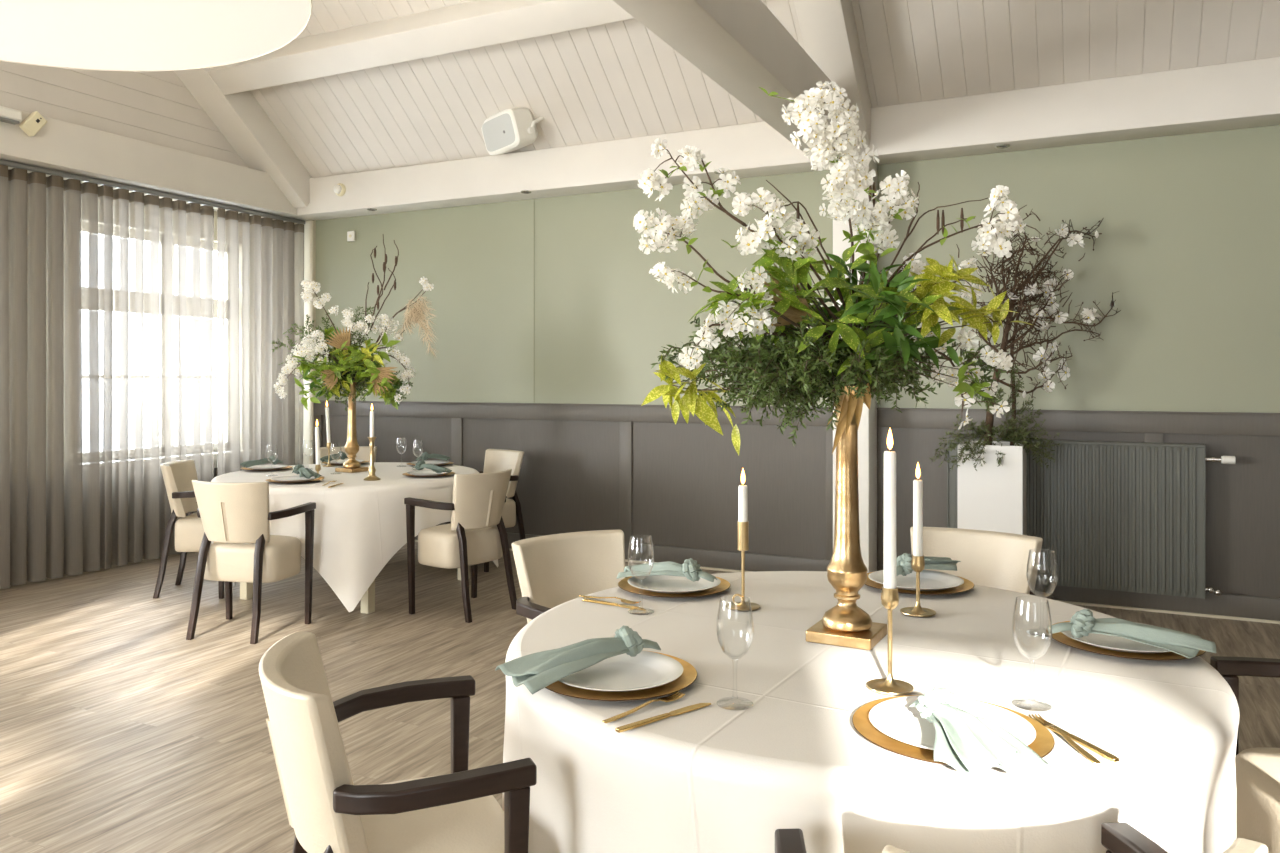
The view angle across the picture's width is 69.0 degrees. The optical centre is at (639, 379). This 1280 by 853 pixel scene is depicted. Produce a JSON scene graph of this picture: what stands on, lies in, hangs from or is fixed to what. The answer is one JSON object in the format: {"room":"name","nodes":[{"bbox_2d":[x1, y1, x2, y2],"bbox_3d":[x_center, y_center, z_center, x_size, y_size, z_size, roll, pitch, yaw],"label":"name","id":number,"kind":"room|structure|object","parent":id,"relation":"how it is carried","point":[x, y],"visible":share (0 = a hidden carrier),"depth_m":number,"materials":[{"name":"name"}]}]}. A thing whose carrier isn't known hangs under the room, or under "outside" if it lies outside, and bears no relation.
{"room":"banquet hall","nodes":[
{"label":"banquet hall","id":0,"kind":"room"},
{"bbox_2d":[0,61,247,167],"bbox_3d":[-5.046,-2.509,4.367,0.006,1.778,9.220,0,0,26],"label":"ceiling","id":1,"kind":"structure","parent":0,"point":[154,107],"depth_m":6.89,"materials":[{"name":"white wood"}]},
{"bbox_2d":[174,67,311,207],"bbox_3d":[-3.397,-2.377,7.423,0.310,1.753,1.997,0,0,26],"label":"trim","id":2,"kind":"structure","parent":1,"relation":"attached to","point":[239,117],"depth_m":7.67,"materials":[{"name":"beige paint"}]},
{"bbox_2d":[214,211,216,242],"bbox_3d":[-5.445,-0.270,4.559,0.250,3.300,9.620,0,0,26],"label":"wall","id":3,"kind":"structure","parent":0,"point":[215,212],"depth_m":8.00,"materials":[{"name":"beige paint"}]},
{"bbox_2d":[0,106,21,124],"bbox_3d":[-4.110,-1.693,5.848,0.064,0.090,0.435,0,0,26],"label":"emergency light","id":4,"kind":"object","parent":3,"relation":"attached to","point":[7,115],"visible":1,"depth_m":5.96,"materials":[{"name":"white plastic"}]},
{"bbox_2d":[19,111,46,136],"bbox_3d":[-3.980,-1.676,6.114,0.056,0.167,0.157,0,0,26],"label":"detector","id":5,"kind":"object","parent":3,"relation":"attached to","point":[35,121],"visible":1,"depth_m":6.09,"materials":[{"name":"beige plastic"}]},
{"bbox_2d":[0,105,296,217],"bbox_3d":[-5.174,-1.599,4.274,0.485,0.310,8.940,0,0,26],"label":"trim","id":6,"kind":"structure","parent":3,"relation":"attached to","point":[59,145],"depth_m":6.84,"materials":[{"name":"beige paint"}]},
{"bbox_2d":[214,243,216,467],"bbox_3d":[-3.873,-0.217,7.598,0.300,1.945,1.640,0,0,26],"label":"window","id":7,"kind":"structure","parent":3,"relation":"in","point":[215,244],"depth_m":8.11,"materials":[{"name":"white paint"}]},
{"bbox_2d":[0,542,1279,852],"bbox_3d":[-0.397,1.430,2.123,11.560,0.100,9.820,0,0,26],"label":"floor","id":8,"kind":"structure","parent":0,"point":[121,732],"depth_m":4.11,"materials":[{"name":"brown wood"}]},
{"bbox_2d":[153,459,223,598],"bbox_3d":[-2.856,0.960,6.098,0.490,0.840,0.594,0,0,-7],"label":"armchair","id":9,"kind":"object","parent":8,"relation":"on","point":[178,476],"visible":0.63,"depth_m":5.89,"materials":[{"name":"beige leather"}]},
{"bbox_2d":[186,480,315,643],"bbox_3d":[-2.158,0.960,5.127,0.594,0.840,0.490,0,0,12],"label":"armchair","id":10,"kind":"object","parent":8,"relation":"on","point":[237,544],"visible":1,"depth_m":4.98,"materials":[{"name":"beige leather"}]},
{"bbox_2d":[320,446,376,463],"bbox_3d":[-2.287,0.960,7.303,0.594,0.840,0.490,0,0,-18],"label":"armchair","id":11,"kind":"object","parent":8,"relation":"on","point":[363,453],"visible":0.08,"depth_m":7.49,"materials":[{"name":"fabric"}]},
{"bbox_2d":[240,566,468,613],"bbox_3d":[-1.930,1.004,6.217,1.624,0.752,1.624,0,0,26],"label":"round dining table","id":12,"kind":"object","parent":8,"relation":"on","point":[246,589],"visible":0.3,"depth_m":5.52,"materials":[{"name":"beige"}]},
{"bbox_2d":[211,462,498,611],"bbox_3d":[-1.940,0.972,6.216,1.722,0.694,1.714,0,0,26],"label":"tablecloth","id":13,"kind":"object","parent":12,"relation":"on","point":[360,524],"visible":0.48,"depth_m":5.42,"materials":[{"name":"fabric"}]},
{"bbox_2d":[240,466,291,470],"bbox_3d":[-2.575,0.616,6.431,0.335,0.015,0.335,0,0,26],"label":"charger plate","id":14,"kind":"object","parent":13,"relation":"on","point":[287,467],"visible":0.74,"depth_m":6.36,"materials":[{"name":"gold metal"}]},
{"bbox_2d":[245,465,287,469],"bbox_3d":[-2.575,0.609,6.431,0.277,0.020,0.277,0,0,26],"label":"dinner plate","id":15,"kind":"object","parent":14,"relation":"on","point":[256,467],"visible":0.89,"depth_m":6.49,"materials":[{"name":"white"}]},
{"bbox_2d":[240,455,283,467],"bbox_3d":[-2.614,0.564,6.444,0.119,0.071,0.277,0,0,45],"label":"napkin","id":16,"kind":"object","parent":15,"relation":"on","point":[273,460],"visible":1,"depth_m":6.41,"materials":[{"name":"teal fabric"}]},
{"bbox_2d":[265,477,323,483],"bbox_3d":[-2.102,0.616,5.677,0.335,0.015,0.335,0,0,26],"label":"charger plate","id":17,"kind":"object","parent":13,"relation":"on","point":[319,478],"visible":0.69,"depth_m":5.58,"materials":[{"name":"gold metal"}]},
{"bbox_2d":[271,476,316,481],"bbox_3d":[-2.102,0.609,5.677,0.277,0.020,0.277,0,0,26],"label":"dinner plate","id":18,"kind":"object","parent":17,"relation":"on","point":[283,478],"visible":0.9,"depth_m":5.72,"materials":[{"name":"white"}]},
{"bbox_2d":[292,464,321,478],"bbox_3d":[-2.080,0.564,5.741,0.312,0.071,0.120,0,0,44],"label":"napkin","id":19,"kind":"object","parent":18,"relation":"on","point":[300,469],"visible":1,"depth_m":5.70,"materials":[{"name":"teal fabric"}]},
{"bbox_2d":[335,382,368,472],"bbox_3d":[-1.954,0.316,6.325,0.156,0.615,0.156,0,0,29],"label":"pedestal vase","id":20,"kind":"object","parent":13,"relation":"on","point":[351,465],"visible":0.91,"depth_m":6.30,"materials":[{"name":"gold metal"}]},
{"bbox_2d":[272,236,436,410],"bbox_3d":[-1.937,-0.387,6.289,1.157,1.201,0.530,0,0,0],"label":"flower arrangement","id":21,"kind":"object","parent":20,"relation":"in","point":[348,365],"visible":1,"depth_m":6.22,"materials":[{"name":"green plant"}]},
{"bbox_2d":[363,437,380,480],"bbox_3d":[-1.665,0.491,5.790,0.104,0.266,0.104,0,0,26],"label":"candlestick","id":22,"kind":"object","parent":13,"relation":"on","point":[371,477],"visible":1,"depth_m":5.78,"materials":[{"name":"gold metal"}]},
{"bbox_2d":[402,472,454,477],"bbox_3d":[-1.365,0.616,6.030,0.335,0.015,0.335,0,0,26],"label":"charger plate","id":23,"kind":"object","parent":13,"relation":"on","point":[450,473],"visible":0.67,"depth_m":5.97,"materials":[{"name":"gold metal"}]},
{"bbox_2d":[407,470,447,475],"bbox_3d":[-1.365,0.609,6.030,0.277,0.020,0.277,0,0,26],"label":"dinner plate","id":24,"kind":"object","parent":23,"relation":"on","point":[420,472],"visible":0.78,"depth_m":6.08,"materials":[{"name":"white"}]},
{"bbox_2d":[412,460,451,473],"bbox_3d":[-1.367,0.564,6.026,0.311,0.072,0.121,0,0,29],"label":"napkin","id":25,"kind":"object","parent":24,"relation":"on","point":[421,464],"visible":1,"depth_m":6.01,"materials":[{"name":"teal fabric"}]},
{"bbox_2d":[259,631,536,852],"bbox_3d":[-0.500,0.960,1.860,0.490,0.840,0.594,0,0,-22],"label":"armchair","id":26,"kind":"object","parent":8,"relation":"on","point":[458,811],"visible":1,"depth_m":1.68,"materials":[{"name":"beige leather"}]},
{"bbox_2d":[404,468,516,622],"bbox_3d":[-1.042,0.960,5.578,0.490,0.840,0.594,0,0,36],"label":"armchair","id":27,"kind":"object","parent":8,"relation":"on","point":[476,533],"visible":0.99,"depth_m":5.43,"materials":[{"name":"brown wood"}]},
{"bbox_2d":[445,449,525,571],"bbox_3d":[-1.140,0.960,6.987,0.490,0.840,0.594,0,0,-44],"label":"armchair","id":28,"kind":"object","parent":8,"relation":"on","point":[496,460],"visible":0.45,"depth_m":6.97,"materials":[{"name":"brown wood"}]},
{"bbox_2d":[512,530,625,622],"bbox_3d":[-0.147,0.960,3.089,0.594,0.840,0.490,0,0,-38],"label":"armchair","id":29,"kind":"object","parent":8,"relation":"on","point":[554,570],"visible":0.28,"depth_m":3.23,"materials":[{"name":"beige leather"}]},
{"bbox_2d":[910,527,1053,599],"bbox_3d":[1.095,0.960,3.164,0.594,0.840,0.490,0,0,34],"label":"armchair","id":30,"kind":"object","parent":8,"relation":"on","point":[993,559],"visible":0.15,"depth_m":3.29,"materials":[{"name":"brown wood"}]},
{"bbox_2d":[957,441,1026,534],"bbox_3d":[2.099,0.880,5.549,0.353,1.000,0.380,0,0,26],"label":"pedestal","id":31,"kind":"object","parent":8,"relation":"on","point":[991,497],"visible":0.54,"depth_m":5.38,"materials":[{"name":"white paint"}]},
{"bbox_2d":[930,205,1120,470],"bbox_3d":[2.256,-0.253,5.512,1.168,1.571,0.489,0,0,-1],"label":"flower arrangement","id":32,"kind":"object","parent":31,"relation":"in","point":[1015,434],"visible":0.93,"depth_m":5.52,"materials":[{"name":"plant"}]},
{"bbox_2d":[775,822,1267,852],"bbox_3d":[0.499,0.960,1.236,0.594,0.840,0.490,0,0,-2],"label":"armchair","id":33,"kind":"object","parent":8,"relation":"on","point":[1117,837],"visible":1,"depth_m":1.41,"materials":[{"name":"leather"}]},
{"bbox_2d":[1210,656,1279,852],"bbox_3d":[1.601,0.960,2.032,0.490,0.840,0.594,0,0,12],"label":"armchair","id":34,"kind":"object","parent":8,"relation":"on","point":[1257,769],"visible":0.63,"depth_m":2.13,"materials":[{"name":"brown wood"}]},
{"bbox_2d":[250,0,1279,177],"bbox_3d":[1.317,-2.445,5.256,10.683,1.597,1.877,0,0,26],"label":"ceiling","id":35,"kind":"structure","parent":0,"point":[618,80],"depth_m":6.34,"materials":[{"name":"white wood"}]},
{"bbox_2d":[207,0,633,94],"bbox_3d":[-1.201,-2.401,6.335,4.590,0.332,0.326,0,0,26],"label":"ceiling beam","id":36,"kind":"structure","parent":35,"relation":"attached to","point":[478,23],"depth_m":6.41,"materials":[{"name":"beige paint"}]},
{"bbox_2d":[481,108,543,154],"bbox_3d":[-0.923,-1.868,7.065,0.388,0.304,0.534,0,0,-37],"label":"loudspeaker","id":37,"kind":"object","parent":35,"relation":"attached to","point":[508,130],"visible":0.95,"depth_m":6.89,"materials":[{"name":"white plastic"}]},
{"bbox_2d":[482,113,514,151],"bbox_3d":[-1.061,-1.846,6.981,0.062,0.215,0.444,0,0,-37],"label":"grille","id":38,"kind":"object","parent":37,"relation":"attached to","point":[498,131],"depth_m":6.97,"materials":[{"name":"grey"}]},
{"bbox_2d":[794,0,871,146],"bbox_3d":[0.996,-2.377,5.303,0.265,1.753,1.997,0,0,26],"label":"beam","id":39,"kind":"structure","parent":35,"relation":"attached to","point":[828,28],"depth_m":5.56,"materials":[{"name":"beige paint"}]},
{"bbox_2d":[315,125,1279,412],"bbox_3d":[1.650,-0.220,6.364,10.960,3.200,0.202,0,0,26],"label":"wall","id":40,"kind":"structure","parent":0,"point":[1189,240],"depth_m":6.13,"materials":[{"name":"green paint"}]},
{"bbox_2d":[0,159,304,223],"bbox_3d":[-3.937,-1.421,6.613,0.040,0.034,4.090,0,0,26],"label":"rail","id":41,"kind":"object","parent":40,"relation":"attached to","point":[11,164],"visible":0.82,"depth_m":6.98,"materials":[{"name":"grey metal"}]},
{"bbox_2d":[0,165,213,588],"bbox_3d":[-4.125,-0.017,6.223,0.144,2.757,3.067,0,0,26],"label":"sheer curtain","id":42,"kind":"object","parent":41,"relation":"hanging from","point":[107,294],"visible":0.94,"depth_m":6.62,"materials":[{"name":"white fabric"}]},
{"bbox_2d":[217,208,303,475],"bbox_3d":[-3.255,-0.017,8.005,0.130,2.757,0.932,0,0,26],"label":"sheer curtain","id":43,"kind":"object","parent":41,"relation":"hanging from","point":[260,261],"visible":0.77,"depth_m":7.94,"materials":[{"name":"white fabric"}]},
{"bbox_2d":[294,220,315,464],"bbox_3d":[-3.146,-0.032,8.546,0.425,2.824,0.040,0,0,26],"label":"trim","id":44,"kind":"structure","parent":40,"relation":"attached to","point":[310,225],"depth_m":8.46,"materials":[{"name":"beige paint"}]},
{"bbox_2d":[313,415,321,463],"bbox_3d":[-2.927,0.781,8.441,0.121,0.922,0.019,0,0,26],"label":"stile","id":45,"kind":"object","parent":40,"relation":"attached to","point":[318,418],"visible":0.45,"depth_m":8.43,"materials":[{"name":"wood"}]},
{"bbox_2d":[452,418,462,465],"bbox_3d":[-1.523,0.781,7.763,0.102,0.922,0.019,0,0,26],"label":"stile","id":46,"kind":"object","parent":40,"relation":"attached to","point":[457,423],"visible":0.48,"depth_m":7.75,"materials":[{"name":"wood"}]},
{"bbox_2d":[314,400,832,425],"bbox_3d":[-0.787,0.255,7.407,4.813,0.130,0.042,0,0,26],"label":"rail","id":47,"kind":"object","parent":40,"relation":"attached to","point":[533,411],"visible":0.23,"depth_m":7.34,"materials":[{"name":"grey wood"}]},
{"bbox_2d":[322,415,825,559],"bbox_3d":[-0.781,0.787,7.421,4.813,1.185,0.012,0,0,26],"label":"wainscot panel","id":48,"kind":"object","parent":40,"relation":"attached to","point":[687,477],"visible":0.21,"depth_m":6.99,"materials":[{"name":"grey wood"}]},
{"bbox_2d":[415,533,829,571],"bbox_3d":[-0.787,1.311,7.408,4.813,0.138,0.019,0,0,26],"label":"baseboard","id":49,"kind":"structure","parent":40,"relation":"attached to","point":[639,552],"depth_m":6.75,"materials":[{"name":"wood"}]},
{"bbox_2d":[620,421,632,543],"bbox_3d":[-0.106,0.781,7.079,0.102,0.922,0.019,0,0,26],"label":"stile","id":50,"kind":"object","parent":40,"relation":"attached to","point":[626,428],"visible":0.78,"depth_m":7.07,"materials":[{"name":"wood"}]},
{"bbox_2d":[613,0,856,157],"bbox_3d":[-0.288,-1.593,2.854,0.286,0.297,7.290,0,0,26],"label":"beam","id":51,"kind":"structure","parent":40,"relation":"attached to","point":[740,45],"depth_m":4.25,"materials":[{"name":"beige paint"}]},
{"bbox_2d":[273,57,1279,221],"bbox_3d":[1.546,-1.599,6.149,10.960,0.310,0.280,0,0,26],"label":"ceiling beam","id":52,"kind":"structure","parent":40,"relation":"attached to","point":[1244,94],"depth_m":5.96,"materials":[{"name":"beige paint"}]},
{"bbox_2d":[826,426,832,560],"bbox_3d":[1.306,0.781,6.398,0.057,0.922,0.019,0,0,26],"label":"stile","id":53,"kind":"object","parent":40,"relation":"attached to","point":[829,435],"visible":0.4,"depth_m":6.39,"materials":[{"name":"wood"}]},
{"bbox_2d":[833,157,877,572],"bbox_3d":[1.433,-0.032,6.199,0.237,2.824,0.279,0,0,26],"label":"column","id":54,"kind":"structure","parent":40,"relation":"attached to","point":[867,430],"depth_m":6.08,"materials":[{"name":"white paint"}]},
{"bbox_2d":[877,427,890,564],"bbox_3d":[1.634,0.781,6.239,0.090,0.922,0.019,0,0,26],"label":"stile","id":55,"kind":"object","parent":40,"relation":"attached to","point":[882,432],"visible":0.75,"depth_m":6.24,"materials":[{"name":"wood"}]},
{"bbox_2d":[877,408,1279,435],"bbox_3d":[4.063,0.255,5.067,5.485,0.130,0.042,0,0,26],"label":"rail","id":56,"kind":"object","parent":40,"relation":"attached to","point":[1170,422],"visible":1,"depth_m":5.64,"materials":[{"name":"grey wood"}]},
{"bbox_2d":[877,565,1279,620],"bbox_3d":[4.064,1.311,5.067,5.485,0.138,0.019,0,0,26],"label":"baseboard","id":57,"kind":"structure","parent":40,"relation":"attached to","point":[1244,606],"depth_m":5.49,"materials":[{"name":"grey wood"}]},
{"bbox_2d":[891,427,1279,597],"bbox_3d":[4.070,0.787,5.080,5.485,1.185,0.012,0,0,26],"label":"wainscot panel","id":58,"kind":"object","parent":40,"relation":"attached to","point":[1243,497],"visible":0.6,"depth_m":5.41,"materials":[{"name":"grey wood"}]},
{"bbox_2d":[1144,433,1162,442],"bbox_3d":[3.060,0.781,5.551,0.098,0.922,0.019,0,0,26],"label":"stile","id":59,"kind":"object","parent":40,"relation":"attached to","point":[1148,437],"visible":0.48,"depth_m":5.54,"materials":[{"name":"wood"}]},
{"bbox_2d":[947,437,1235,598],"bbox_3d":[2.684,0.818,5.649,1.567,0.885,0.078,0,0,26],"label":"panel radiator","id":60,"kind":"object","parent":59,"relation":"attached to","point":[1114,516],"visible":0.73,"depth_m":5.54,"materials":[{"name":"grey metal"}]},
{"bbox_2d":[947,437,1205,447],"bbox_3d":[2.619,0.384,5.685,1.420,0.017,0.070,0,0,26],"label":"grille","id":61,"kind":"object","parent":60,"relation":"attached to","point":[1063,443],"depth_m":5.57,"materials":[{"name":"metal"}]},
{"bbox_2d":[1057,600,1279,623],"bbox_3d":[4.056,1.373,5.052,5.485,0.014,0.016,0,0,26],"label":"trim","id":62,"kind":"structure","parent":40,"relation":"attached to","point":[1069,602],"depth_m":5.49,"materials":[{"name":"beige paint"}]},
{"bbox_3d":[-0.724,-3.290,1.192,10.740,0.100,7.258,0,0,26],"label":"ceiling","id":63,"kind":"structure","parent":0,"visible":0},
{"bbox_2d":[0,0,311,70],"bbox_3d":[-1.410,-2.053,1.943,1.372,2.370,1.372,0,0,26],"label":"pendant lamp","id":64,"kind":"object","parent":63,"relation":"hanging from","point":[103,35],"visible":1,"depth_m":2.33,"materials":[{"name":"white"}]},
{"bbox_3d":[0.492,1.004,2.264,1.543,0.752,1.543,0,0,30],"label":"round dining table","id":65,"kind":"object","parent":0,"visible":0},
{"bbox_2d":[502,571,1239,852],"bbox_3d":[0.492,0.997,2.264,1.621,0.744,1.621,0,0,-34],"label":"tablecloth","id":66,"kind":"object","parent":65,"relation":"on","point":[712,778],"visible":0.73,"depth_m":1.72,"materials":[{"name":"fabric"}]},
{"bbox_2d":[582,598,645,610],"bbox_3d":[-0.071,0.621,2.572,0.213,0.006,0.019,0,0,32],"label":"table knife","id":67,"kind":"object","parent":66,"relation":"on","point":[583,599],"visible":1,"depth_m":2.57,"materials":[{"name":"gold metal"}]},
{"bbox_2d":[545,650,696,700],"bbox_3d":[-0.048,0.616,1.937,0.335,0.015,0.335,0,0,26],"label":"charger plate","id":68,"kind":"object","parent":66,"relation":"on","point":[689,675],"visible":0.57,"depth_m":1.85,"materials":[{"name":"gold metal"}]},
{"bbox_2d":[558,651,682,691],"bbox_3d":[-0.048,0.609,1.937,0.277,0.020,0.277,0,0,26],"label":"dinner plate","id":69,"kind":"object","parent":68,"relation":"on","point":[622,672],"visible":0.83,"depth_m":1.94,"materials":[{"name":"white"}]},
{"bbox_2d":[495,626,660,694],"bbox_3d":[-0.129,0.570,1.975,0.357,0.075,0.176,0,0,-40],"label":"napkin","id":70,"kind":"object","parent":69,"relation":"on","point":[537,671],"visible":1,"depth_m":1.91,"materials":[{"name":"green fabric"}]},
{"bbox_2d":[628,536,653,614],"bbox_3d":[0.003,0.522,2.499,0.072,0.203,0.072,0,0,26],"label":"wine glass","id":71,"kind":"object","parent":66,"relation":"on","point":[633,613],"visible":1,"depth_m":2.49,"materials":[{"name":"glass"}]},
{"bbox_2d":[628,536,653,578],"bbox_3d":[0.003,0.478,2.499,0.072,0.115,0.072,0,0,26],"label":"bowl","id":72,"kind":"object","parent":71,"relation":"on","point":[630,536],"depth_m":2.49,"materials":[{"name":"clear glass"}]},
{"bbox_2d":[602,692,684,722],"bbox_3d":[0.008,0.617,1.759,0.200,0.013,0.023,0,0,-43],"label":"fork","id":73,"kind":"object","parent":66,"relation":"on","point":[675,696],"visible":1,"depth_m":1.76,"materials":[{"name":"gold metal"}]},
{"bbox_2d":[615,703,710,732],"bbox_3d":[0.046,0.621,1.720,0.225,0.006,0.019,0,0,-40],"label":"table knife","id":74,"kind":"object","parent":66,"relation":"on","point":[643,722],"visible":1,"depth_m":1.71,"materials":[{"name":"gold metal"}]},
{"bbox_2d":[618,576,730,597],"bbox_3d":[0.102,0.616,2.778,0.335,0.015,0.335,0,0,26],"label":"charger plate","id":75,"kind":"object","parent":66,"relation":"on","point":[623,584],"visible":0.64,"depth_m":2.71,"materials":[{"name":"gold metal"}]},
{"bbox_2d":[628,575,720,593],"bbox_3d":[0.102,0.609,2.778,0.277,0.020,0.277,0,0,26],"label":"dinner plate","id":76,"kind":"object","parent":75,"relation":"on","point":[659,583],"visible":0.84,"depth_m":2.79,"materials":[{"name":"white"}]},
{"bbox_2d":[617,558,716,581],"bbox_3d":[0.082,0.567,2.798,0.306,0.069,0.132,0,0,26],"label":"napkin","id":77,"kind":"object","parent":76,"relation":"on","point":[689,569],"visible":0.99,"depth_m":2.77,"materials":[{"name":"green fabric"}]},
{"bbox_2d":[716,598,753,710],"bbox_3d":[0.182,0.522,1.789,0.072,0.203,0.072,0,0,26],"label":"wine glass","id":78,"kind":"object","parent":66,"relation":"on","point":[734,708],"visible":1,"depth_m":1.78,"materials":[{"name":"glass"}]},
{"bbox_2d":[716,598,753,658],"bbox_3d":[0.182,0.478,1.789,0.072,0.115,0.072,0,0,26],"label":"bowl","id":79,"kind":"object","parent":78,"relation":"on","point":[749,598],"depth_m":1.78,"materials":[{"name":"clear glass"}]},
{"bbox_2d":[726,521,759,610],"bbox_3d":[0.282,0.506,2.548,0.095,0.236,0.095,0,0,26],"label":"candle holder","id":80,"kind":"object","parent":66,"relation":"on","point":[742,527],"visible":0.99,"depth_m":2.54,"materials":[{"name":"gold metal"}]},
{"bbox_2d":[738,469,747,521],"bbox_3d":[0.282,0.320,2.548,0.026,0.156,0.026,0,0,26],"label":"taper candle","id":81,"kind":"object","parent":80,"relation":"on","point":[742,489],"visible":0.99,"depth_m":2.54,"materials":[{"name":"white wax"}]},
{"bbox_2d":[806,386,886,649],"bbox_3d":[0.499,0.316,2.246,0.156,0.615,0.156,0,0,29],"label":"pedestal vase","id":82,"kind":"object","parent":66,"relation":"on","point":[845,624],"visible":0.8,"depth_m":2.22,"materials":[{"name":"gold metal"}]},
{"bbox_2d":[633,81,1031,454],"bbox_3d":[0.475,-0.265,2.252,0.992,0.891,0.491,0,0,-3],"label":"flower arrangement","id":83,"kind":"object","parent":82,"relation":"in","point":[801,363],"visible":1,"depth_m":2.16,"materials":[{"name":"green plant"}]},
{"bbox_2d":[866,586,913,695],"bbox_3d":[0.504,0.521,1.878,0.093,0.205,0.093,0,0,26],"label":"candle holder","id":84,"kind":"object","parent":66,"relation":"on","point":[889,686],"visible":0.98,"depth_m":1.87,"materials":[{"name":"gold metal"}]},
{"bbox_2d":[884,429,895,588],"bbox_3d":[0.504,0.264,1.878,0.025,0.333,0.025,0,0,26],"label":"taper candle","id":85,"kind":"object","parent":84,"relation":"on","point":[889,456],"visible":0.99,"depth_m":1.87,"materials":[{"name":"white wax"}]},
{"bbox_2d":[881,586,898,609],"bbox_3d":[0.504,0.441,1.878,0.036,0.044,0.036,0,0,26],"label":"cup","id":86,"kind":"object","parent":84,"relation":"on","point":[889,597],"depth_m":1.86,"materials":[{"name":"gold metal"}]},
{"bbox_2d":[900,555,935,617],"bbox_3d":[0.741,0.546,2.483,0.093,0.155,0.093,0,0,26],"label":"candle holder","id":87,"kind":"object","parent":66,"relation":"on","point":[917,562],"visible":0.98,"depth_m":2.47,"materials":[{"name":"gold metal"}]},
{"bbox_2d":[913,463,922,555],"bbox_3d":[0.741,0.350,2.483,0.025,0.260,0.025,0,0,26],"label":"taper candle","id":88,"kind":"object","parent":87,"relation":"on","point":[917,484],"visible":1,"depth_m":2.47,"materials":[{"name":"white wax"}]},
{"bbox_2d":[911,555,924,571],"bbox_3d":[0.741,0.491,2.483,0.036,0.044,0.036,0,0,26],"label":"cup","id":89,"kind":"object","parent":87,"relation":"on","point":[917,562],"depth_m":2.47,"materials":[{"name":"gold metal"}]},
{"bbox_2d":[865,571,973,594],"bbox_3d":[0.831,0.616,2.813,0.335,0.015,0.335,0,0,26],"label":"charger plate","id":90,"kind":"object","parent":66,"relation":"on","point":[967,585],"visible":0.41,"depth_m":2.74,"materials":[{"name":"gold metal"}]},
{"bbox_2d":[868,570,963,590],"bbox_3d":[0.831,0.609,2.813,0.277,0.020,0.277,0,0,26],"label":"dinner plate","id":91,"kind":"object","parent":90,"relation":"on","point":[929,580],"visible":0.79,"depth_m":2.84,"materials":[{"name":"white"}]},
{"bbox_2d":[896,553,960,575],"bbox_3d":[0.878,0.565,2.883,0.293,0.066,0.110,0,0,-36],"label":"napkin","id":92,"kind":"object","parent":91,"relation":"on","point":[903,562],"visible":0.67,"depth_m":2.88,"materials":[{"name":"green fabric"}]},
{"bbox_2d":[852,695,1054,767],"bbox_3d":[0.543,0.616,1.632,0.335,0.015,0.335,0,0,26],"label":"charger plate","id":93,"kind":"object","parent":66,"relation":"on","point":[1043,743],"visible":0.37,"depth_m":1.59,"materials":[{"name":"gold metal"}]},
{"bbox_2d":[869,696,1035,749],"bbox_3d":[0.543,0.609,1.632,0.277,0.020,0.277,0,0,26],"label":"dinner plate","id":94,"kind":"object","parent":93,"relation":"on","point":[895,717],"visible":0.5,"depth_m":1.67,"materials":[{"name":"white ceramic"}]},
{"bbox_2d":[910,687,1050,776],"bbox_3d":[0.506,0.566,1.538,0.164,0.067,0.296,0,0,-17],"label":"napkin","id":95,"kind":"object","parent":94,"relation":"on","point":[969,743],"visible":1,"depth_m":1.47,"materials":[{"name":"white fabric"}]},
{"bbox_2d":[1012,596,1051,711],"bbox_3d":[0.750,0.522,1.784,0.072,0.203,0.072,0,0,26],"label":"wine glass","id":96,"kind":"object","parent":66,"relation":"on","point":[1028,708],"visible":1,"depth_m":1.78,"materials":[{"name":"glass"}]},
{"bbox_2d":[1012,596,1051,659],"bbox_3d":[0.750,0.478,1.784,0.072,0.115,0.072,0,0,26],"label":"bowl","id":97,"kind":"object","parent":96,"relation":"on","point":[1035,596],"depth_m":1.78,"materials":[{"name":"clear glass"}]},
{"bbox_2d":[1026,549,1057,636],"bbox_3d":[0.987,0.522,2.288,0.072,0.203,0.072,0,0,26],"label":"wine glass","id":98,"kind":"object","parent":66,"relation":"on","point":[1033,634],"visible":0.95,"depth_m":2.28,"materials":[{"name":"glass"}]},
{"bbox_2d":[1026,549,1057,597],"bbox_3d":[0.987,0.478,2.288,0.072,0.115,0.072,0,0,26],"label":"bowl","id":99,"kind":"object","parent":98,"relation":"on","point":[1047,549],"depth_m":2.28,"materials":[{"name":"clear glass"}]},
{"bbox_2d":[1028,714,1100,763],"bbox_3d":[0.732,0.617,1.610,0.023,0.013,0.200,0,0,-6],"label":"fork","id":100,"kind":"object","parent":66,"relation":"on","point":[1041,720],"visible":0.91,"depth_m":1.59,"materials":[{"name":"gold metal"}]},
{"bbox_2d":[1039,717,1118,761],"bbox_3d":[0.751,0.621,1.617,0.019,0.006,0.204,0,0,-16],"label":"table knife","id":101,"kind":"object","parent":66,"relation":"on","point":[1107,755],"visible":0.88,"depth_m":1.57,"materials":[{"name":"gold metal"}]},
{"bbox_2d":[1046,621,1205,659],"bbox_3d":[1.138,0.616,2.193,0.335,0.015,0.335,0,0,26],"label":"charger plate","id":102,"kind":"object","parent":66,"relation":"on","point":[1060,637],"visible":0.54,"depth_m":2.11,"materials":[{"name":"gold metal"}]},
{"bbox_2d":[1062,622,1170,652],"bbox_3d":[1.138,0.609,2.193,0.277,0.020,0.277,0,0,26],"label":"dinner plate","id":103,"kind":"object","parent":102,"relation":"on","point":[1114,643],"visible":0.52,"depth_m":2.16,"materials":[{"name":"white"}]},
{"bbox_2d":[1047,609,1215,658],"bbox_3d":[1.107,0.567,2.107,0.331,0.070,0.164,0,0,13],"label":"napkin","id":104,"kind":"object","parent":103,"relation":"on","point":[1082,623],"visible":0.99,"depth_m":2.10,"materials":[{"name":"green fabric"}]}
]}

